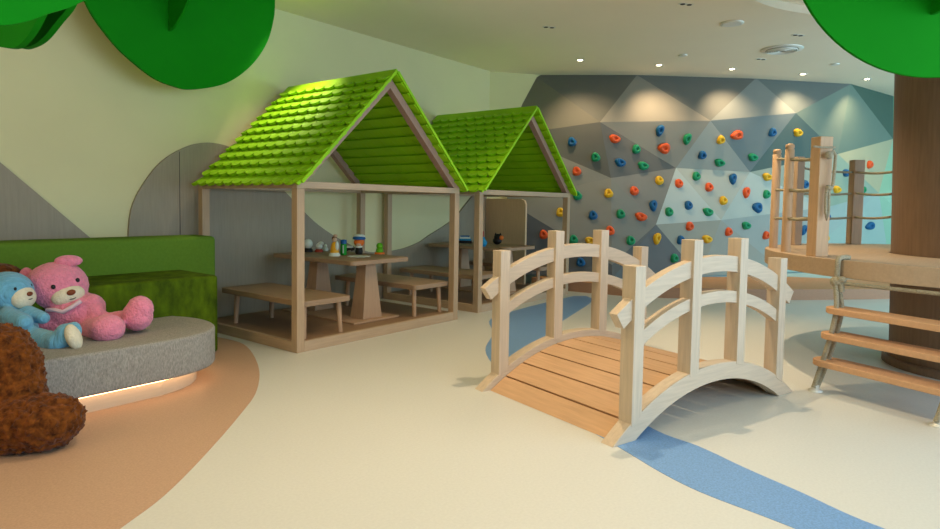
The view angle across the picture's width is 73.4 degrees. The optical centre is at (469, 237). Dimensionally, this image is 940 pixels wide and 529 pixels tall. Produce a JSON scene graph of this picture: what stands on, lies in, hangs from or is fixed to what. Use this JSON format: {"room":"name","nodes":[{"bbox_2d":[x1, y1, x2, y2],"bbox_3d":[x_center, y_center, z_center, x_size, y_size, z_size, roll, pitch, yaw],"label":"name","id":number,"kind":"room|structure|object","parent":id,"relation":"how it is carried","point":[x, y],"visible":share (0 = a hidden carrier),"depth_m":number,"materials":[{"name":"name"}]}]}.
{"room":"indoor playground","nodes":[
{"label":"indoor playground","id":0,"kind":"room"},
{"bbox_2d":[0,1,489,251],"bbox_3d":[-3.651,-0.906,6.879,0.120,3.950,12.720,3,4,38],"label":"wall","id":1,"kind":"structure","parent":0,"point":[82,126],"depth_m":6.93,"materials":[{"name":"beige paint"}]},
{"bbox_2d":[0,162,89,239],"bbox_3d":[-5.620,-0.347,4.301,0.029,3.050,6.000,3,4,38],"label":"trim","id":2,"kind":"structure","parent":1,"relation":"attached to","point":[24,214],"depth_m":6.03,"materials":[{"name":"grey paint"}]},
{"bbox_2d":[179,152,179,185],"bbox_3d":[-3.317,-0.108,7.213,0.004,1.730,0.005,3,4,38],"label":"trim","id":3,"kind":"structure","parent":1,"relation":"attached to","point":[179,152],"depth_m":7.17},
{"bbox_2d":[127,143,486,317],"bbox_3d":[-1.696,-0.112,9.295,0.031,2.164,6.420,3,4,38],"label":"wall panel","id":4,"kind":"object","parent":1,"relation":"attached to","point":[247,227],"depth_m":7.83,"materials":[{"name":"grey paint"}]},
{"bbox_2d":[488,71,539,198],"bbox_3d":[1.220,-1.114,12.139,1.863,3.950,0.156,0,3,-15],"label":"wall","id":5,"kind":"structure","parent":0,"point":[507,90],"depth_m":11.84,"materials":[{"name":"beige paint"}]},
{"bbox_2d":[526,272,853,282],"bbox_3d":[6.851,0.853,12.475,9.000,0.165,8.000,3,4,38],"label":"trim","id":6,"kind":"structure","parent":5,"relation":"attached to","point":[789,274],"depth_m":12.33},
{"bbox_2d":[121,283,939,528],"bbox_3d":[3.854,1.248,6.762,12.200,0.100,21.700,3,4,38],"label":"floor","id":7,"kind":"structure","parent":0,"point":[393,430],"depth_m":3.96,"materials":[{"name":"beige plastic"}]},
{"bbox_2d":[0,337,259,528],"bbox_3d":[-3.460,1.276,3.144,4.800,0.002,6.758,3,4,38],"label":"rug","id":8,"kind":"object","parent":7,"relation":"on","point":[125,458],"depth_m":3.64,"materials":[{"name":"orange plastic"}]},
{"bbox_2d":[0,322,87,455],"bbox_3d":[-3.252,0.674,3.909,1.882,1.144,0.613,2,3,21],"label":"teddy bear","id":9,"kind":"object","parent":8,"relation":"on","point":[33,418],"visible":1,"depth_m":3.69},
{"bbox_2d":[0,235,217,412],"bbox_3d":[-3.866,0.652,4.391,2.164,1.100,5.250,3,4,38],"label":"curved sofa","id":10,"kind":"object","parent":8,"relation":"on","point":[176,273],"visible":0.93,"depth_m":5.37,"materials":[{"name":"grey fabric"}]},
{"bbox_2d":[0,263,20,272],"bbox_3d":[-3.885,0.530,4.967,0.455,0.627,0.682,2,3,11],"label":"teddy bear","id":11,"kind":"object","parent":10,"relation":"on","point":[4,267],"visible":0.09,"depth_m":5.07},
{"bbox_2d":[0,271,82,348],"bbox_3d":[-3.180,0.545,4.602,0.976,0.577,0.344,2,3,23],"label":"teddy bear","id":12,"kind":"object","parent":10,"relation":"on","point":[18,295],"visible":0.82,"depth_m":4.53},
{"bbox_2d":[19,255,153,340],"bbox_3d":[-3.058,0.504,4.990,1.094,0.706,0.489,2,3,21],"label":"teddy bear","id":13,"kind":"object","parent":10,"relation":"on","point":[61,287],"visible":0.85,"depth_m":4.89},
{"bbox_2d":[192,69,467,352],"bbox_3d":[-1.594,-0.418,7.612,1.986,2.960,2.622,3,4,38],"label":"playhouse","id":14,"kind":"object","parent":7,"relation":"on","point":[374,128],"visible":0.99,"depth_m":7.23,"materials":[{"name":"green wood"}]},
{"bbox_2d":[222,283,349,338],"bbox_3d":[-2.065,0.800,6.997,1.520,0.402,0.640,3,4,38],"label":"bench","id":15,"kind":"object","parent":14,"relation":"on","point":[271,292],"visible":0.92,"depth_m":6.80,"materials":[{"name":"brown wood"}]},
{"bbox_2d":[274,250,407,324],"bbox_3d":[-1.624,0.591,7.864,1.520,0.735,0.920,3,4,38],"label":"table","id":16,"kind":"object","parent":14,"relation":"on","point":[366,307],"visible":0.88,"depth_m":7.54,"materials":[{"name":"brown wood"}]},
{"bbox_2d":[305,239,312,251],"bbox_3d":[-2.117,0.109,8.237,0.123,0.171,0.125,1,3,0],"label":"figurine","id":17,"kind":"object","parent":16,"relation":"on","point":[308,243],"visible":0.81,"depth_m":8.20,"materials":[{"name":"white plastic"}]},
{"bbox_2d":[315,241,323,251],"bbox_3d":[-1.980,0.125,8.266,0.104,0.140,0.105,4,4,43],"label":"figurine","id":18,"kind":"object","parent":16,"relation":"on","point":[319,244],"visible":1,"depth_m":8.23,"materials":[{"name":"white plastic"}]},
{"bbox_2d":[329,234,339,255],"bbox_3d":[-1.655,0.097,7.700,0.135,0.268,0.138,1,3,0],"label":"figurine","id":19,"kind":"object","parent":16,"relation":"on","point":[334,250],"visible":1,"depth_m":7.66,"materials":[{"name":"yellow plastic"}]},
{"bbox_2d":[340,239,346,254],"bbox_3d":[-1.578,0.127,7.864,0.079,0.194,0.082,1,3,0],"label":"bottle","id":20,"kind":"object","parent":16,"relation":"on","point":[343,243],"visible":1,"depth_m":7.83,"materials":[{"name":"green plastic"}]},
{"bbox_2d":[347,246,354,250],"bbox_3d":[-1.621,0.153,8.515,0.125,0.069,0.075,1,3,0],"label":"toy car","id":21,"kind":"object","parent":16,"relation":"on","point":[351,248],"visible":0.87,"depth_m":8.48,"materials":[{"name":"black plastic"}]},
{"bbox_2d":[347,255,368,256],"bbox_3d":[-1.354,0.233,7.692,0.264,0.006,0.278,1,3,0],"label":"doily","id":22,"kind":"object","parent":16,"relation":"on","point":[349,255],"visible":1,"depth_m":7.64,"materials":[{"name":"beige fabric"}]},
{"bbox_2d":[352,234,365,253],"bbox_3d":[-1.401,0.086,7.960,0.168,0.254,0.170,1,3,0],"label":"figurine","id":23,"kind":"object","parent":16,"relation":"on","point":[358,239],"visible":1,"depth_m":7.92,"materials":[{"name":"orange plastic"}]},
{"bbox_2d":[374,243,384,253],"bbox_3d":[-1.163,0.145,8.102,0.128,0.145,0.130,1,3,0],"label":"figurine","id":24,"kind":"object","parent":16,"relation":"on","point":[379,250],"visible":1,"depth_m":8.07,"materials":[{"name":"green plastic"}]},
{"bbox_2d":[335,273,447,316],"bbox_3d":[-1.063,0.743,8.345,1.520,0.402,0.640,3,4,38],"label":"bench","id":25,"kind":"object","parent":14,"relation":"on","point":[388,280],"visible":0.72,"depth_m":8.08,"materials":[{"name":"brown wood"}]},
{"bbox_2d":[383,106,576,312],"bbox_3d":[0.206,-0.521,10.045,1.986,2.960,2.622,3,4,38],"label":"playhouse","id":26,"kind":"object","parent":7,"relation":"on","point":[509,152],"visible":0.77,"depth_m":9.67,"materials":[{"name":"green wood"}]},
{"bbox_2d":[399,265,492,294],"bbox_3d":[-0.310,0.695,9.453,1.520,0.402,0.640,3,4,38],"label":"bench","id":27,"kind":"object","parent":26,"relation":"on","point":[430,270],"visible":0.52,"depth_m":9.36,"materials":[{"name":"brown wood"}]},
{"bbox_2d":[429,242,534,293],"bbox_3d":[0.176,0.488,10.297,1.520,0.735,0.920,3,4,38],"label":"table","id":28,"kind":"object","parent":26,"relation":"on","point":[463,261],"visible":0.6,"depth_m":10.23,"materials":[{"name":"brown wood"}]},
{"bbox_2d":[459,235,471,242],"bbox_3d":[-0.096,0.036,10.599,0.250,0.125,0.150,1,3,0],"label":"toy box","id":29,"kind":"object","parent":28,"relation":"on","point":[463,238],"visible":0.91,"depth_m":10.53,"materials":[{"name":"blue plastic"}]},
{"bbox_2d":[483,231,486,246],"bbox_3d":[0.204,0.028,9.810,0.123,0.238,0.125,1,3,0],"label":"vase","id":30,"kind":"object","parent":28,"relation":"on","point":[484,240],"visible":0.56,"depth_m":9.78,"materials":[{"name":"blue ceramic"}]},
{"bbox_2d":[493,233,503,243],"bbox_3d":[0.463,0.025,10.345,0.178,0.194,0.150,1,3,0],"label":"figurine","id":31,"kind":"object","parent":28,"relation":"on","point":[498,238],"visible":1,"depth_m":10.29,"materials":[{"name":"black plastic"}]},
{"bbox_2d":[469,259,546,280],"bbox_3d":[0.725,0.640,10.762,1.520,0.402,0.640,3,4,38],"label":"bench","id":32,"kind":"object","parent":26,"relation":"on","point":[485,262],"visible":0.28,"depth_m":10.63,"materials":[{"name":"brown wood"}]},
{"bbox_2d":[475,230,793,446],"bbox_3d":[1.349,0.611,5.089,2.154,1.272,1.468,-1,4,-35],"label":"arched bridge","id":33,"kind":"object","parent":7,"relation":"on","point":[610,385],"visible":1,"depth_m":4.72,"materials":[{"name":"brown wood"}]},
{"bbox_2d":[485,296,884,528],"bbox_3d":[1.459,1.206,5.876,2.452,0.002,8.760,0,3,-10],"label":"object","id":34,"kind":"structure","parent":7,"relation":"on","point":[700,469],"depth_m":3.53,"materials":[{"name":"blue plastic"}]},
{"bbox_2d":[803,0,939,379],"bbox_3d":[4.180,-0.864,5.339,3.273,4.280,1.579,-2,4,-39],"label":"tree","id":35,"kind":"object","parent":7,"relation":"on","point":[901,38],"visible":0.84,"depth_m":5.64,"materials":[{"name":"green wood"}]},
{"bbox_2d":[764,136,939,287],"bbox_3d":[4.832,-0.270,5.900,3.717,1.205,3.717,3,4,31],"label":"platform","id":36,"kind":"object","parent":35,"relation":"attached to","point":[868,262],"visible":0.99,"depth_m":5.70,"materials":[{"name":"brown wood"}]},
{"bbox_2d":[808,255,939,427],"bbox_3d":[3.351,0.744,4.638,0.512,1.119,1.549,-1,4,-28],"label":"ladder","id":37,"kind":"object","parent":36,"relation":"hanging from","point":[824,362],"visible":1,"depth_m":4.89,"materials":[{"name":"brown wood"}]},
{"bbox_2d":[275,0,893,95],"bbox_3d":[3.919,-2.796,6.543,12.200,0.100,21.700,3,4,38],"label":"ceiling","id":38,"kind":"structure","parent":0,"point":[612,37],"depth_m":9.09,"materials":[{"name":"paint"}]},
{"bbox_2d":[0,0,84,48],"bbox_3d":[-2.253,-1.695,3.053,0.632,1.818,2.427,-1,4,-32],"label":"cluster","id":39,"kind":"object","parent":38,"relation":"hanging from","point":[24,24],"visible":1,"depth_m":3.05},
{"bbox_2d":[84,0,274,89],"bbox_3d":[-2.807,-2.196,6.513,0.620,1.268,2.249,3,4,38],"label":"wall leaf","id":40,"kind":"structure","parent":38,"relation":"hanging from","point":[181,44],"depth_m":6.72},
{"bbox_2d":[678,3,693,5],"bbox_3d":[2.619,-2.822,7.643,0.180,0.009,0.060,0,3,-14],"label":"ceiling fitting","id":41,"kind":"object","parent":38,"relation":"attached to","point":[687,4],"visible":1,"depth_m":7.63,"materials":[{"name":"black metal"}]},
{"bbox_2d":[720,20,743,26],"bbox_3d":[3.492,-2.843,8.402,0.300,0.020,0.300,3,4,38],"label":"ceiling vent","id":42,"kind":"object","parent":38,"relation":"in","point":[730,23],"visible":1,"depth_m":8.36,"materials":[{"name":"white metal"}]},
{"bbox_2d":[761,44,803,54],"bbox_3d":[4.818,-2.885,9.735,0.600,0.040,0.600,3,4,38],"label":"ceiling vent","id":43,"kind":"object","parent":38,"relation":"in","point":[782,49],"visible":1,"depth_m":9.63,"materials":[{"name":"white metal"}]},
{"bbox_2d":[779,0,804,4],"bbox_3d":[4.875,-2.961,5.755,4.980,0.345,4.980,3,4,38],"label":"trim","id":44,"kind":"structure","parent":38,"relation":"attached to","point":[800,2],"depth_m":7.79,"materials":[{"name":"paint"}]},
{"bbox_2d":[507,75,893,278],"bbox_3d":[6.633,-1.183,13.122,12.109,3.777,1.749,0,3,-17],"label":"wall","id":45,"kind":"structure","parent":0,"point":[589,109],"depth_m":11.80,"materials":[{"name":"paint"}]},
{"bbox_2d":[485,199,526,283],"bbox_3d":[0.650,0.094,11.537,0.880,1.585,0.050,3,4,38],"label":"trim","id":46,"kind":"structure","parent":45,"relation":"attached to","point":[507,217],"depth_m":11.45,"materials":[{"name":"brown wood"}]},
{"bbox_2d":[540,230,547,238],"bbox_3d":[1.354,-0.049,11.578,0.162,0.174,0.081,2,3,17],"label":"hold","id":47,"kind":"object","parent":45,"relation":"attached to","point":[543,234],"visible":0.98,"depth_m":11.56,"materials":[{"name":"orange plastic"}]},
{"bbox_2d":[556,208,562,216],"bbox_3d":[1.662,-0.456,11.561,0.162,0.175,0.100,2,3,12],"label":"hold","id":48,"kind":"object","parent":45,"relation":"attached to","point":[559,212],"visible":0.84,"depth_m":11.54,"materials":[{"name":"yellow plastic"}]},
{"bbox_2d":[568,137,576,145],"bbox_3d":[1.871,-1.751,11.551,0.162,0.170,0.090,2,3,15],"label":"hold","id":49,"kind":"object","parent":45,"relation":"attached to","point":[571,141],"visible":1,"depth_m":11.53,"materials":[{"name":"blue plastic"}]},
{"bbox_2d":[569,235,577,242],"bbox_3d":[1.881,0.043,11.424,0.162,0.175,0.100,2,3,12],"label":"hold","id":50,"kind":"object","parent":45,"relation":"attached to","point":[573,239],"visible":0.94,"depth_m":11.40,"materials":[{"name":"green plastic"}]},
{"bbox_2d":[572,166,580,175],"bbox_3d":[1.966,-1.214,11.593,0.162,0.174,0.081,1,3,10],"label":"hold","id":51,"kind":"object","parent":45,"relation":"attached to","point":[576,170],"visible":1,"depth_m":11.57,"materials":[{"name":"orange plastic"}]},
{"bbox_2d":[573,191,581,199],"bbox_3d":[1.974,-0.761,11.554,0.162,0.175,0.100,2,3,12],"label":"hold","id":52,"kind":"object","parent":45,"relation":"attached to","point":[579,195],"visible":0.8,"depth_m":11.53,"materials":[{"name":"green plastic"}]},
{"bbox_2d":[576,257,584,266],"bbox_3d":[1.997,0.453,11.368,0.162,0.174,0.081,2,3,17],"label":"hold","id":53,"kind":"object","parent":45,"relation":"attached to","point":[580,262],"visible":1,"depth_m":11.34,"materials":[{"name":"blue plastic"}]},
{"bbox_2d":[585,237,592,243],"bbox_3d":[2.180,0.078,11.355,0.223,0.160,0.096,2,3,15],"label":"hold","id":54,"kind":"object","parent":45,"relation":"attached to","point":[589,240],"visible":0.68,"depth_m":11.34,"materials":[{"name":"yellow plastic"}]},
{"bbox_2d":[589,210,597,219],"bbox_3d":[2.235,-0.397,11.433,0.162,0.175,0.100,2,3,12],"label":"hold","id":55,"kind":"object","parent":45,"relation":"attached to","point":[593,215],"visible":1,"depth_m":11.41,"materials":[{"name":"blue plastic"}]},
{"bbox_2d":[591,152,599,161],"bbox_3d":[2.292,-1.460,11.492,0.162,0.170,0.090,2,3,15],"label":"hold","id":56,"kind":"object","parent":45,"relation":"attached to","point":[595,157],"visible":1,"depth_m":11.47,"materials":[{"name":"green plastic"}]},
{"bbox_2d":[604,189,612,197],"bbox_3d":[2.520,-0.796,11.448,0.162,0.175,0.100,2,3,12],"label":"hold","id":57,"kind":"object","parent":45,"relation":"attached to","point":[608,193],"visible":1,"depth_m":11.42,"materials":[{"name":"yellow plastic"}]},
{"bbox_2d":[606,226,614,234],"bbox_3d":[2.519,-0.116,11.322,0.162,0.175,0.100,2,3,12],"label":"hold","id":58,"kind":"object","parent":45,"relation":"attached to","point":[610,228],"visible":0.84,"depth_m":11.30,"materials":[{"name":"orange plastic"}]},
{"bbox_2d":[609,134,620,142],"bbox_3d":[2.643,-1.786,11.456,0.222,0.157,0.071,0,4,-14],"label":"hold","id":59,"kind":"object","parent":45,"relation":"attached to","point":[614,138],"visible":1,"depth_m":11.43,"materials":[{"name":"orange plastic"}]},
{"bbox_2d":[615,158,625,166],"bbox_3d":[2.756,-1.361,11.512,0.222,0.157,0.071,0,3,-14],"label":"hold","id":60,"kind":"object","parent":45,"relation":"attached to","point":[619,162],"visible":1,"depth_m":11.49,"materials":[{"name":"blue plastic"}]},
{"bbox_2d":[616,209,624,218],"bbox_3d":[2.728,-0.417,11.379,0.162,0.175,0.100,1,3,-2],"label":"hold","id":61,"kind":"object","parent":45,"relation":"attached to","point":[620,214],"visible":1,"depth_m":11.35,"materials":[{"name":"green plastic"}]},
{"bbox_2d":[626,236,634,244],"bbox_3d":[2.889,0.064,11.301,0.162,0.175,0.100,1,3,-2],"label":"hold","id":62,"kind":"object","parent":45,"relation":"attached to","point":[630,240],"visible":1,"depth_m":11.27,"materials":[{"name":"green plastic"}]},
{"bbox_2d":[630,186,638,194],"bbox_3d":[3.005,-0.843,11.500,0.162,0.175,0.114,0,3,-11],"label":"hold","id":63,"kind":"object","parent":45,"relation":"attached to","point":[634,190],"visible":1,"depth_m":11.47,"materials":[{"name":"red plastic"}]},
{"bbox_2d":[632,144,640,153],"bbox_3d":[3.067,-1.616,11.576,0.162,0.174,0.071,0,4,-14],"label":"hold","id":64,"kind":"object","parent":45,"relation":"attached to","point":[636,148],"visible":1,"depth_m":11.55,"materials":[{"name":"green plastic"}]},
{"bbox_2d":[635,212,646,220],"bbox_3d":[3.098,-0.366,11.386,0.223,0.160,0.097,1,3,1],"label":"hold","id":65,"kind":"object","parent":45,"relation":"attached to","point":[640,216],"visible":1,"depth_m":11.36,"materials":[{"name":"orange plastic"}]},
{"bbox_2d":[638,162,648,169],"bbox_3d":[3.210,-1.314,11.631,0.222,0.157,0.071,0,4,-14],"label":"hold","id":66,"kind":"object","parent":45,"relation":"attached to","point":[642,165],"visible":1,"depth_m":11.61,"materials":[{"name":"green plastic"}]},
{"bbox_2d":[649,200,656,211],"bbox_3d":[3.345,-0.569,11.482,0.156,0.217,0.124,0,3,-13],"label":"hold","id":67,"kind":"object","parent":45,"relation":"attached to","point":[653,204],"visible":1,"depth_m":11.45,"materials":[{"name":"blue plastic"}]},
{"bbox_2d":[653,233,660,244],"bbox_3d":[3.394,0.035,11.403,0.155,0.218,0.071,0,5,-20],"label":"hold","id":68,"kind":"object","parent":45,"relation":"attached to","point":[657,237],"visible":1,"depth_m":11.38,"materials":[{"name":"yellow plastic"}]},
{"bbox_2d":[655,176,663,184],"bbox_3d":[3.510,-1.048,11.661,0.162,0.175,0.114,0,3,-11],"label":"hold","id":69,"kind":"object","parent":45,"relation":"attached to","point":[659,180],"visible":1,"depth_m":11.63,"materials":[{"name":"yellow plastic"}]},
{"bbox_2d":[656,125,664,136],"bbox_3d":[3.483,-1.948,11.538,0.156,0.209,0.120,1,3,-5],"label":"hold","id":70,"kind":"object","parent":45,"relation":"attached to","point":[660,129],"visible":1,"depth_m":11.51,"materials":[{"name":"blue plastic"}]},
{"bbox_2d":[657,143,669,153],"bbox_3d":[3.590,-1.640,11.655,0.241,0.200,0.118,0,3,-8],"label":"hold","id":71,"kind":"object","parent":45,"relation":"attached to","point":[664,148],"visible":1,"depth_m":11.63,"materials":[{"name":"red plastic"}]},
{"bbox_2d":[665,207,673,215],"bbox_3d":[3.651,-0.461,11.527,0.162,0.176,0.107,0,3,-18],"label":"hold","id":72,"kind":"object","parent":45,"relation":"attached to","point":[669,211],"visible":1,"depth_m":11.50,"materials":[{"name":"green plastic"}]},
{"bbox_2d":[670,254,678,262],"bbox_3d":[3.766,0.391,11.568,0.162,0.174,0.071,0,5,-20],"label":"hold","id":73,"kind":"object","parent":45,"relation":"attached to","point":[674,257],"visible":1,"depth_m":11.54,"materials":[{"name":"green plastic"}]},
{"bbox_2d":[675,179,682,187],"bbox_3d":[3.902,-0.998,11.743,0.162,0.175,0.107,0,3,-18],"label":"hold","id":74,"kind":"object","parent":45,"relation":"attached to","point":[678,182],"visible":1,"depth_m":11.71,"materials":[{"name":"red plastic"}]},
{"bbox_2d":[677,235,684,244],"bbox_3d":[3.886,0.056,11.580,0.162,0.174,0.071,0,5,-20],"label":"hold","id":75,"kind":"object","parent":45,"relation":"attached to","point":[679,239],"visible":0.69,"depth_m":11.55,"materials":[{"name":"blue plastic"}]},
{"bbox_2d":[683,134,691,144],"bbox_3d":[4.020,-1.809,11.646,0.156,0.209,0.120,1,3,-5],"label":"hold","id":76,"kind":"object","parent":45,"relation":"attached to","point":[687,138],"visible":1,"depth_m":11.62,"materials":[{"name":"green plastic"}]},
{"bbox_2d":[685,201,692,209],"bbox_3d":[4.063,-0.589,11.695,0.162,0.175,0.107,0,3,-18],"label":"hold","id":77,"kind":"object","parent":45,"relation":"attached to","point":[688,205],"visible":1,"depth_m":11.67,"materials":[{"name":"blue plastic"}]},
{"bbox_2d":[686,222,693,230],"bbox_3d":[4.066,-0.199,11.620,0.162,0.174,0.071,0,5,-20],"label":"hold","id":78,"kind":"object","parent":45,"relation":"attached to","point":[689,226],"visible":1,"depth_m":11.59,"materials":[{"name":"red plastic"}]},
{"bbox_2d":[692,172,700,180],"bbox_3d":[4.273,-1.147,11.870,0.162,0.175,0.096,0,3,-12],"label":"hold","id":79,"kind":"object","parent":45,"relation":"attached to","point":[696,176],"visible":1,"depth_m":11.84,"materials":[{"name":"green plastic"}]},
{"bbox_2d":[698,151,706,158],"bbox_3d":[4.364,-1.538,11.807,0.162,0.166,0.115,0,3,-11],"label":"hold","id":80,"kind":"object","parent":45,"relation":"attached to","point":[702,155],"visible":1,"depth_m":11.78,"materials":[{"name":"blue plastic"}]},
{"bbox_2d":[702,235,712,242],"bbox_3d":[4.445,0.043,11.777,0.222,0.157,0.071,0,5,-20],"label":"hold","id":81,"kind":"object","parent":45,"relation":"attached to","point":[706,239],"visible":0.99,"depth_m":11.75,"materials":[{"name":"yellow plastic"}]},
{"bbox_2d":[703,208,713,215],"bbox_3d":[4.466,-0.468,11.798,0.224,0.160,0.102,0,3,-14],"label":"hold","id":82,"kind":"object","parent":45,"relation":"attached to","point":[707,211],"visible":1,"depth_m":11.77,"materials":[{"name":"green plastic"}]},
{"bbox_2d":[705,183,713,191],"bbox_3d":[4.524,-0.941,11.894,0.162,0.175,0.096,0,3,-12],"label":"hold","id":83,"kind":"object","parent":45,"relation":"attached to","point":[709,187],"visible":1,"depth_m":11.87,"materials":[{"name":"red plastic"}]},
{"bbox_2d":[531,276,889,299],"bbox_3d":[6.398,0.905,11.295,10.510,0.175,1.801,1,3,-5],"label":"trim","id":84,"kind":"structure","parent":45,"relation":"attached to","point":[804,288],"depth_m":10.54,"materials":[{"name":"brown wood"}]},
{"bbox_2d":[715,159,724,166],"bbox_3d":[4.739,-1.410,11.932,0.222,0.151,0.111,0,3,-12],"label":"hold","id":85,"kind":"object","parent":45,"relation":"attached to","point":[718,162],"visible":1,"depth_m":11.90,"materials":[{"name":"green plastic"}]},
{"bbox_2d":[717,135,724,143],"bbox_3d":[4.693,-1.818,11.760,0.162,0.166,0.115,0,3,-11],"label":"hold","id":86,"kind":"object","parent":45,"relation":"attached to","point":[721,139],"visible":1,"depth_m":11.73,"materials":[{"name":"yellow plastic"}]},
{"bbox_2d":[719,196,727,204],"bbox_3d":[4.802,-0.689,11.918,0.162,0.175,0.096,0,3,-12],"label":"hold","id":87,"kind":"object","parent":45,"relation":"attached to","point":[723,200],"visible":1,"depth_m":11.89,"materials":[{"name":"yellow plastic"}]},
{"bbox_2d":[725,227,732,235],"bbox_3d":[4.926,-0.101,11.970,0.162,0.172,0.082,-1,3,-26],"label":"hold","id":88,"kind":"object","parent":45,"relation":"attached to","point":[728,231],"visible":1,"depth_m":11.94,"materials":[{"name":"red plastic"}]},
{"bbox_2d":[729,173,736,184],"bbox_3d":[5.025,-1.106,12.026,0.156,0.219,0.102,0,3,-13],"label":"hold","id":89,"kind":"object","parent":45,"relation":"attached to","point":[733,177],"visible":1,"depth_m":12.00,"materials":[{"name":"blue plastic"}]},
{"bbox_2d":[730,130,742,139],"bbox_3d":[5.010,-1.915,11.805,0.266,0.175,0.108,0,3,-15],"label":"hold","id":90,"kind":"object","parent":45,"relation":"attached to","point":[737,135],"visible":1,"depth_m":11.78,"materials":[{"name":"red plastic"}]},
{"bbox_2d":[742,222,750,229],"bbox_3d":[5.329,-0.221,12.124,0.222,0.154,0.091,0,3,-23],"label":"hold","id":91,"kind":"object","parent":45,"relation":"attached to","point":[746,225],"visible":1,"depth_m":12.09,"materials":[{"name":"green plastic"}]},
{"bbox_2d":[743,187,750,197],"bbox_3d":[5.309,-0.849,12.082,0.156,0.219,0.082,0,3,-22],"label":"hold","id":92,"kind":"object","parent":45,"relation":"attached to","point":[746,191],"visible":1,"depth_m":12.06,"materials":[{"name":"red plastic"}]},
{"bbox_2d":[748,153,758,160],"bbox_3d":[5.419,-1.524,12.041,0.222,0.153,0.103,0,3,-15],"label":"hold","id":93,"kind":"object","parent":45,"relation":"attached to","point":[752,157],"visible":1,"depth_m":12.01,"materials":[{"name":"green plastic"}]},
{"bbox_2d":[752,202,762,212],"bbox_3d":[5.561,-0.565,12.180,0.240,0.210,0.082,0,3,-22],"label":"hold","id":94,"kind":"object","parent":45,"relation":"attached to","point":[757,207],"visible":1,"depth_m":12.15,"materials":[{"name":"blue plastic"}]},
{"bbox_2d":[762,231,768,238],"bbox_3d":[5.830,-0.035,12.380,0.162,0.170,0.093,0,3,-23],"label":"hold","id":95,"kind":"object","parent":45,"relation":"attached to","point":[766,233],"visible":0.88,"depth_m":12.35,"materials":[{"name":"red plastic"}]},
{"bbox_2d":[762,173,771,180],"bbox_3d":[5.798,-1.171,12.269,0.222,0.154,0.094,0,3,-18],"label":"hold","id":96,"kind":"object","parent":45,"relation":"attached to","point":[766,176],"visible":0.94,"depth_m":12.24,"materials":[{"name":"yellow plastic"}]},
{"bbox_2d":[763,190,770,198],"bbox_3d":[5.789,-0.832,12.273,0.162,0.174,0.080,0,3,-22],"label":"hold","id":97,"kind":"object","parent":45,"relation":"attached to","point":[766,194],"visible":1,"depth_m":12.24,"materials":[{"name":"green plastic"}]},
{"bbox_2d":[768,128,776,136],"bbox_3d":[5.761,-1.995,11.977,0.162,0.168,0.107,0,3,-15],"label":"hold","id":98,"kind":"object","parent":45,"relation":"attached to","point":[772,132],"visible":1,"depth_m":11.95,"materials":[{"name":"blue plastic"}]},
{"bbox_2d":[793,129,802,136],"bbox_3d":[6.336,-2.015,12.151,0.222,0.152,0.108,0,3,-19],"label":"hold","id":99,"kind":"object","parent":45,"relation":"attached to","point":[797,132],"visible":1,"depth_m":12.12,"materials":[{"name":"yellow plastic"}]},
{"bbox_2d":[802,225,806,234],"bbox_3d":[6.760,-0.137,12.752,0.156,0.213,0.100,0,3,-22],"label":"hold","id":100,"kind":"object","parent":45,"relation":"attached to","point":[804,227],"visible":0.83,"depth_m":12.72,"materials":[{"name":"blue plastic"}]},
{"bbox_2d":[804,180,808,188],"bbox_3d":[6.705,-1.053,12.581,0.162,0.169,0.097,0,3,-17],"label":"hold","id":101,"kind":"object","parent":45,"relation":"attached to","point":[806,183],"visible":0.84,"depth_m":12.55,"materials":[{"name":"blue plastic"}]},
{"bbox_2d":[833,186,841,192],"bbox_3d":[7.510,-0.971,12.873,0.222,0.154,0.094,0,3,-24],"label":"hold","id":102,"kind":"object","parent":45,"relation":"attached to","point":[836,189],"visible":0.95,"depth_m":12.84,"materials":[{"name":"yellow plastic"}]},
{"bbox_2d":[843,169,848,176],"bbox_3d":[7.707,-1.310,12.874,0.222,0.154,0.094,0,3,-24],"label":"hold","id":103,"kind":"object","parent":45,"relation":"attached to","point":[844,174],"visible":0.51,"depth_m":12.84,"materials":[{"name":"blue plastic"}]},
{"bbox_2d":[865,222,874,229],"bbox_3d":[8.591,-0.243,13.513,0.266,0.177,0.091,0,3,-23],"label":"hold","id":104,"kind":"object","parent":45,"relation":"attached to","point":[870,225],"visible":1,"depth_m":13.48,"materials":[{"name":"blue plastic"}]},
{"bbox_2d":[867,161,873,168],"bbox_3d":[8.386,-1.517,13.200,0.162,0.174,0.071,-1,3,-29],"label":"hold","id":105,"kind":"object","parent":45,"relation":"attached to","point":[870,164],"visible":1,"depth_m":13.17,"materials":[{"name":"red plastic"}]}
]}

